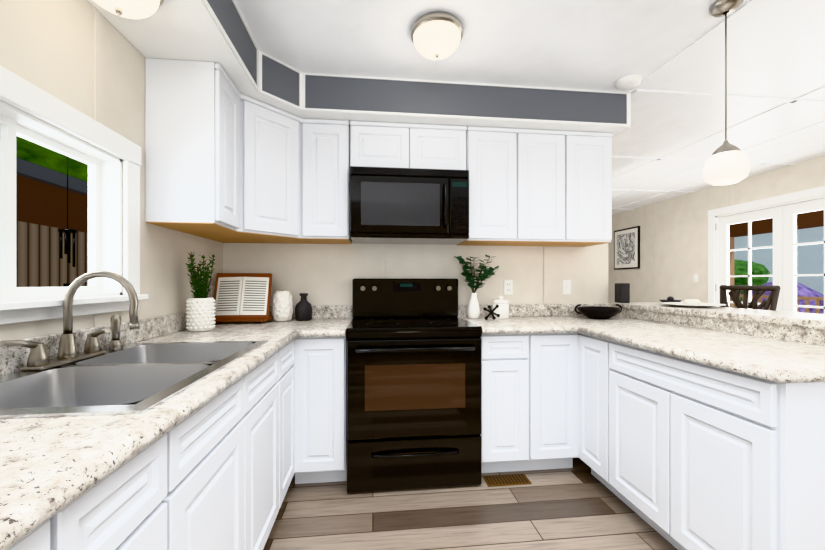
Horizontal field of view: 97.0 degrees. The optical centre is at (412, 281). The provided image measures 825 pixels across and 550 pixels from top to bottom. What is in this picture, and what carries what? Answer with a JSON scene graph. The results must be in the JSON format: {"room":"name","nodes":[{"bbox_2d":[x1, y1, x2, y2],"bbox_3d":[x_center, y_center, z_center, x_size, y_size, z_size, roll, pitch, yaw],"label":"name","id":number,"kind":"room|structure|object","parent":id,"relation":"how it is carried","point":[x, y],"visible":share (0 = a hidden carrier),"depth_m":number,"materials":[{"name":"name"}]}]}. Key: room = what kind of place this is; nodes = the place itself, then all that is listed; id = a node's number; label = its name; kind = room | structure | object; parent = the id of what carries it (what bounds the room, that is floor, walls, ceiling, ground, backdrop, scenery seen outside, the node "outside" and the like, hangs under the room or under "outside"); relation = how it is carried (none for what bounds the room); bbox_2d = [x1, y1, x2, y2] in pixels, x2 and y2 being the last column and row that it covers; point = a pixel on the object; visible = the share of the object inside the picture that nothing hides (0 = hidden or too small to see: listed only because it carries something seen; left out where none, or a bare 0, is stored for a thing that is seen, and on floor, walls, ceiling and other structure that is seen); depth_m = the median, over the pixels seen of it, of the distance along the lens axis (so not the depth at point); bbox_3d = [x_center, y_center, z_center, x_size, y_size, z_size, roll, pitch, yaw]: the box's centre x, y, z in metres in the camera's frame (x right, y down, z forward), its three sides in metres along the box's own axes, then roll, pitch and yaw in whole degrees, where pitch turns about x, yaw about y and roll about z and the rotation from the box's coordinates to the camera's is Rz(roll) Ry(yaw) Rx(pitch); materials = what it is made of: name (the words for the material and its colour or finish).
{"room":"kitchen","nodes":[
{"label":"kitchen","id":0,"kind":"room"},
{"bbox_2d":[0,0,222,340],"bbox_3d":[-1.120,-0.050,0.029,0.120,2.440,5.300,0,0,-6],"label":"wall","id":1,"kind":"structure","parent":0,"point":[47,46],"depth_m":1.43,"materials":[{"name":"paint"}]},
{"bbox_2d":[0,65,147,324],"bbox_3d":[-1.207,-0.240,1.121,0.162,0.720,1.020,0,0,-6],"label":"window","id":2,"kind":"structure","parent":1,"relation":"in","point":[104,205],"depth_m":1.32,"materials":[{"name":"white wood"}]},
{"bbox_2d":[145,58,240,233],"bbox_3d":[-1.093,-0.659,1.850,0.323,0.758,0.286,0,0,-6],"label":"upper cabinet","id":3,"kind":"object","parent":1,"relation":"attached to","point":[226,161],"depth_m":1.71,"materials":[{"name":"white wood"}]},
{"bbox_2d":[211,285,214,297],"bbox_3d":[-1.314,0.080,2.412,0.008,0.114,0.070,0,0,-6],"label":"electrical outlet plate","id":4,"kind":"object","parent":1,"relation":"attached to","point":[212,287],"depth_m":2.39,"materials":[{"name":"white plastic"}]},
{"bbox_2d":[223,242,607,317],"bbox_3d":[0.101,-0.050,2.777,2.900,2.440,0.100,0,0,-6],"label":"wall","id":5,"kind":"structure","parent":0,"point":[323,274],"depth_m":2.73,"materials":[{"name":"paint"}]},
{"bbox_2d":[191,94,304,243],"bbox_3d":[-1.004,-0.659,2.305,0.598,0.758,0.598,0,0,-6],"label":"upper cabinet","id":6,"kind":"object","parent":5,"relation":"attached to","point":[272,138],"depth_m":2.17,"materials":[{"name":"white wood"}]},
{"bbox_2d":[297,118,352,243],"bbox_3d":[-0.574,-0.659,2.489,0.297,0.758,0.324,0,0,-6],"label":"upper cabinet","id":7,"kind":"object","parent":5,"relation":"attached to","point":[328,143],"depth_m":2.33,"materials":[{"name":"white wood"}]},
{"bbox_2d":[353,121,412,161],"bbox_3d":[-0.229,-0.884,2.527,0.385,0.309,0.324,0,0,-6],"label":"upper cabinet","id":8,"kind":"object","parent":5,"relation":"attached to","point":[375,141],"depth_m":2.37,"materials":[{"name":"white wood"}]},
{"bbox_2d":[345,158,452,244],"bbox_3d":[-0.098,-0.505,2.482,0.629,0.449,0.441,0,0,-6],"label":"upper cabinet","id":9,"kind":"object","parent":5,"relation":"attached to","point":[386,202],"depth_m":2.31,"materials":[{"name":"white"}]},
{"bbox_2d":[349,166,469,244],"bbox_3d":[-0.031,-0.502,2.489,0.764,0.445,0.441,0,0,-6],"label":"microwave","id":10,"kind":"object","parent":9,"relation":"in","point":[388,205],"depth_m":2.31,"materials":[{"name":"black metal"}]},
{"bbox_2d":[413,124,468,165],"bbox_3d":[0.154,-0.884,2.568,0.385,0.309,0.324,0,0,-6],"label":"upper cabinet","id":11,"kind":"object","parent":5,"relation":"attached to","point":[431,143],"depth_m":2.41,"materials":[{"name":"white wood"}]},
{"bbox_2d":[445,166,472,244],"bbox_3d":[0.280,-0.505,2.540,0.135,0.449,0.407,0,0,-6],"label":"control panel","id":12,"kind":"object","parent":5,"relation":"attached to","point":[462,175],"depth_m":2.34,"materials":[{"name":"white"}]},
{"bbox_2d":[465,126,520,245],"bbox_3d":[0.521,-0.659,2.608,0.345,0.758,0.324,0,0,-6],"label":"upper cabinet","id":13,"kind":"object","parent":5,"relation":"attached to","point":[494,153],"depth_m":2.45,"materials":[{"name":"white wood"}]},
{"bbox_2d":[504,280,512,294],"bbox_3d":[0.733,0.040,2.791,0.070,0.114,0.008,0,0,-6],"label":"electrical outlet plate","id":14,"kind":"object","parent":5,"relation":"attached to","point":[508,287],"depth_m":2.79,"materials":[{"name":"white plastic"}]},
{"bbox_2d":[517,129,568,245],"bbox_3d":[0.864,-0.659,2.645,0.345,0.758,0.324,0,0,-6],"label":"upper cabinet","id":15,"kind":"object","parent":5,"relation":"attached to","point":[544,153],"depth_m":2.49,"materials":[{"name":"white wood"}]},
{"bbox_2d":[562,280,570,293],"bbox_3d":[1.200,0.040,2.839,0.070,0.114,0.014,0,0,-6],"label":"electrical outlet plate","id":16,"kind":"object","parent":5,"relation":"attached to","point":[566,284],"depth_m":2.84,"materials":[{"name":"white plastic"}]},
{"bbox_2d":[559,131,612,246],"bbox_3d":[1.206,-0.659,2.682,0.343,0.758,0.324,0,0,-6],"label":"upper cabinet","id":17,"kind":"object","parent":5,"relation":"attached to","point":[590,153],"depth_m":2.53,"materials":[{"name":"white wood"}]},
{"bbox_2d":[263,458,677,549],"bbox_3d":[1.472,1.220,2.423,5.850,0.100,9.800,0,0,-6],"label":"floor","id":18,"kind":"structure","parent":0,"point":[578,506],"depth_m":1.81,"materials":[{"name":"brown wood"}]},
{"bbox_2d":[0,270,303,549],"bbox_3d":[-0.840,0.567,1.084,0.660,1.206,3.060,0,0,-6],"label":"base cabinet","id":19,"kind":"object","parent":18,"relation":"on","point":[155,433],"depth_m":1.01,"materials":[{"name":"white wood"}]},
{"bbox_2d":[0,270,139,370],"bbox_3d":[-1.030,0.110,1.220,0.246,0.296,0.426,0,0,-6],"label":"faucet","id":20,"kind":"object","parent":19,"relation":"on","point":[69,350],"depth_m":1.18,"materials":[{"name":"silver metal"}]},
{"bbox_2d":[186,252,216,331],"bbox_3d":[-1.157,0.049,1.982,0.165,0.431,0.151,0,0,-6],"label":"plant","id":21,"kind":"object","parent":19,"relation":"on","point":[200,311],"visible":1,"depth_m":1.95,"materials":[{"name":"white ceramic"}]},
{"bbox_2d":[214,273,271,322],"bbox_3d":[-1.101,0.103,2.360,0.350,0.321,0.154,0,0,-6],"label":"book stand","id":22,"kind":"object","parent":19,"relation":"on","point":[242,296],"visible":0.96,"depth_m":2.35,"materials":[{"name":"brown wood"}]},
{"bbox_2d":[272,291,292,321],"bbox_3d":[-0.876,0.162,2.460,0.136,0.205,0.136,0,0,-6],"label":"vase","id":23,"kind":"object","parent":19,"relation":"on","point":[282,306],"visible":1,"depth_m":2.41,"materials":[{"name":"white ceramic"}]},
{"bbox_2d":[295,293,311,320],"bbox_3d":[-0.752,0.171,2.524,0.116,0.186,0.116,0,0,-6],"label":"bottle vase","id":24,"kind":"object","parent":19,"relation":"on","point":[303,309],"visible":1,"depth_m":2.48,"materials":[{"name":"grey ceramic"}]},
{"bbox_2d":[304,305,351,482],"bbox_3d":[-0.523,0.670,2.324,0.238,1.000,0.663,0,0,-6],"label":"base cabinet","id":25,"kind":"object","parent":18,"relation":"on","point":[325,335],"depth_m":2.05,"materials":[{"name":"white wood"}]},
{"bbox_2d":[346,278,481,492],"bbox_3d":[-0.014,0.573,2.335,0.768,1.195,0.711,0,0,-6],"label":"stove","id":26,"kind":"object","parent":18,"relation":"on","point":[414,383],"visible":1,"depth_m":2.05,"materials":[{"name":"black metal"}]},
{"bbox_2d":[483,473,531,486],"bbox_3d":[0.556,1.166,2.153,0.260,0.007,0.110,0,0,-6],"label":"floor vent","id":27,"kind":"object","parent":18,"relation":"in","point":[506,479],"visible":1,"depth_m":2.14,"materials":[{"name":"brown metal"}]},
{"bbox_2d":[458,304,571,472],"bbox_3d":[0.638,0.670,2.450,0.546,1.000,0.663,0,0,-6],"label":"base cabinet","id":28,"kind":"object","parent":18,"relation":"on","point":[527,355],"depth_m":2.17,"materials":[{"name":"white wood"}]},
{"bbox_2d":[454,254,498,318],"bbox_3d":[0.461,0.034,2.610,0.339,0.460,0.162,0,0,-6],"label":"eucalyptus plant","id":29,"kind":"object","parent":28,"relation":"on","point":[473,310],"visible":1,"depth_m":2.61,"materials":[{"name":"green plant"}]},
{"bbox_2d":[483,304,499,319],"bbox_3d":[0.543,0.207,2.503,0.129,0.111,0.123,0,0,-6],"label":"jack","id":30,"kind":"object","parent":28,"relation":"on","point":[490,310],"visible":1,"depth_m":2.49,"materials":[{"name":"black metal"}]},
{"bbox_2d":[492,296,508,318],"bbox_3d":[0.642,0.183,2.655,0.120,0.162,0.120,0,0,-6],"label":"canister","id":31,"kind":"object","parent":28,"relation":"on","point":[502,309],"visible":0.96,"depth_m":2.60,"materials":[{"name":"white ceramic"}]},
{"bbox_2d":[544,302,824,549],"bbox_3d":[1.499,0.668,1.998,1.068,1.005,1.748,0,0,-6],"label":"base cabinet","id":32,"kind":"object","parent":18,"relation":"on","point":[689,428],"depth_m":1.45,"materials":[{"name":"white wood"}]},
{"bbox_2d":[574,304,621,318],"bbox_3d":[1.351,0.211,2.651,0.370,0.105,0.290,0,0,-6],"label":"bowl","id":33,"kind":"object","parent":32,"relation":"on","point":[595,312],"visible":1,"depth_m":2.58,"materials":[{"name":"grey metal"}]},
{"bbox_2d":[615,283,629,302],"bbox_3d":[1.611,0.084,2.805,0.076,0.150,0.076,0,0,-6],"label":"box","id":34,"kind":"object","parent":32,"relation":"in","point":[622,292],"visible":1,"depth_m":2.77,"materials":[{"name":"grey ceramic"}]},
{"bbox_2d":[660,296,681,301],"bbox_3d":[1.848,0.131,2.615,0.140,0.057,0.140,0,0,-6],"label":"dish","id":35,"kind":"object","parent":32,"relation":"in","point":[670,298],"visible":0.67,"depth_m":2.58,"materials":[{"name":"grey ceramic"}]},
{"bbox_2d":[661,299,725,306],"bbox_3d":[1.806,0.135,2.359,0.340,0.048,0.340,0,0,-6],"label":"plate","id":36,"kind":"object","parent":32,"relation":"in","point":[691,303],"visible":1,"depth_m":2.33,"materials":[{"name":"white ceramic"}]},
{"bbox_2d":[719,285,780,310],"bbox_3d":[2.065,0.597,2.437,0.424,1.149,0.388,0,0,-6],"label":"chair","id":37,"kind":"object","parent":18,"relation":"on","point":[759,292],"visible":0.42,"depth_m":2.42,"materials":[{"name":"brown wood"}]},
{"bbox_2d":[235,0,824,214],"bbox_3d":[1.472,-1.316,2.423,5.850,0.108,9.800,0,0,-6],"label":"ceiling","id":38,"kind":"structure","parent":0,"point":[775,48],"depth_m":2.07,"materials":[{"name":"paint"}]},
{"bbox_2d":[88,0,630,137],"bbox_3d":[0.325,-1.154,0.136,2.772,0.228,5.196,0,0,-6],"label":"soffit ceiling","id":39,"kind":"structure","parent":38,"relation":"attached to","point":[216,31],"depth_m":2.25,"materials":[{"name":"white paint"}]},
{"bbox_2d":[94,0,163,18],"bbox_3d":[-0.983,-0.965,1.221,0.250,0.146,0.250,0,0,-6],"label":"light","id":40,"kind":"object","parent":39,"relation":"attached to","point":[136,9],"visible":1,"depth_m":1.23,"materials":[{"name":"white glass"}]},
{"bbox_2d":[411,11,462,59],"bbox_3d":[0.123,-1.195,1.834,0.260,0.146,0.260,0,0,-6],"label":"ceiling light","id":41,"kind":"object","parent":38,"relation":"attached to","point":[436,35],"visible":1,"depth_m":1.76,"materials":[{"name":"white glass"}]},
{"bbox_2d":[615,74,641,89],"bbox_3d":[1.359,-1.252,2.300,0.148,0.032,0.148,0,0,-6],"label":"smoke detector","id":42,"kind":"object","parent":38,"relation":"attached to","point":[628,82],"visible":1,"depth_m":2.27,"materials":[{"name":"white plastic"}]},
{"bbox_2d":[703,0,750,184],"bbox_3d":[1.429,-0.859,1.664,0.166,0.818,0.166,0,0,-6],"label":"pendant light","id":43,"kind":"object","parent":38,"relation":"hanging from","point":[726,162],"visible":1,"depth_m":1.63,"materials":[{"name":"white glass"}]},
{"bbox_2d":[608,155,824,306],"bbox_3d":[4.290,-0.050,2.729,0.120,2.440,9.500,0,0,-6],"label":"wall","id":44,"kind":"structure","parent":0,"point":[681,240],"depth_m":5.31,"materials":[{"name":"paint"}]},
{"bbox_2d":[94,7,729,326],"bbox_3d":[1.407,-0.050,3.020,5.549,2.440,7.576,0,0,-6],"label":"wall","id":45,"kind":"structure","parent":44,"relation":"attached to","point":[97,79],"depth_m":1.41,"materials":[{"name":"paint"}]},
{"bbox_2d":[614,226,639,269],"bbox_3d":[3.806,-0.590,6.499,0.028,0.720,0.640,0,0,-6],"label":"framed art","id":46,"kind":"object","parent":44,"relation":"attached to","point":[626,248],"visible":0.98,"depth_m":6.45,"materials":[{"name":"black"}]},
{"bbox_2d":[694,274,697,282],"bbox_3d":[3.965,-0.050,5.108,0.013,0.114,0.070,0,0,-6],"label":"electrical outlet plate","id":47,"kind":"object","parent":44,"relation":"attached to","point":[695,275],"depth_m":5.10,"materials":[{"name":"white plastic"}]},
{"bbox_2d":[708,186,824,313],"bbox_3d":[4.133,0.105,4.060,0.146,2.130,1.720,0,0,-6],"label":"door frame","id":48,"kind":"structure","parent":44,"relation":"attached to","point":[783,211],"depth_m":4.13,"materials":[{"name":"white wood"}]},
{"label":"outside","id":49,"kind":"structure","parent":0,"visible":0},
{"bbox_2d":[735,294,823,313],"bbox_3d":[5.480,0.765,3.814,2.480,1.050,7.000,0,0,-6],"label":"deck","id":50,"kind":"object","parent":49,"point":[807,299],"visible":0.06,"depth_m":5.95,"materials":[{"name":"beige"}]},
{"bbox_2d":[730,210,823,307],"bbox_3d":[5.535,0.000,3.820,2.570,2.380,7.000,0,0,-6],"label":"porch","id":51,"kind":"object","parent":50,"relation":"on","point":[812,219],"visible":0.04,"depth_m":6.58,"materials":[{"name":"brown wood"}]},
{"bbox_3d":[-0.832,1.720,7.655,80.000,0.100,70.000,0,0,-6],"label":"ground","id":52,"kind":"structure","parent":49,"visible":0},
{"bbox_2d":[16,221,87,286],"bbox_3d":[-3.132,0.610,4.387,0.080,2.120,24.000,0,0,-6],"label":"fence","id":53,"kind":"object","parent":52,"relation":"on","point":[40,262],"depth_m":2.92,"materials":[{"name":"brown wood"}]},
{"bbox_2d":[16,157,87,232],"bbox_3d":[-6.937,-0.215,5.986,5.500,3.770,26.000,0,0,-6],"label":"building exterior","id":54,"kind":"structure","parent":52,"relation":"on","point":[41,195],"depth_m":4.18,"materials":[{"name":"brown wood"}]},
{"bbox_2d":[734,259,823,313],"bbox_3d":[15.073,-3.308,8.332,17.451,10.214,24.256,0,0,-6],"label":"hedge","id":55,"kind":"object","parent":52,"relation":"on","point":[740,267],"visible":0.1,"depth_m":8.99,"materials":[{"name":"green plant"}]},
{"bbox_2d":[734,226,823,307],"bbox_3d":[12.300,0.020,8.076,5.800,3.300,22.000,0,0,-6],"label":"sky","id":56,"kind":"structure","parent":52,"relation":"on","point":[810,258],"depth_m":8.97,"materials":[{"name":"grey"}]},
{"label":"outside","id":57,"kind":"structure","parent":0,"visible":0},
{"bbox_2d":[16,136,87,181],"bbox_3d":[-10.193,-5.152,3.600,10.940,9.330,26.380,0,0,-6],"label":"trees","id":58,"kind":"object","parent":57,"point":[31,152],"depth_m":7.51,"materials":[{"name":"green plant"}]},
{"bbox_2d":[58,157,76,286],"bbox_3d":[-2.500,-0.470,2.645,0.100,1.120,0.100,0,0,-6],"label":"wind chime","id":59,"kind":"object","parent":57,"point":[67,232],"visible":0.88,"depth_m":2.64,"materials":[{"name":"black metal"}]}
]}

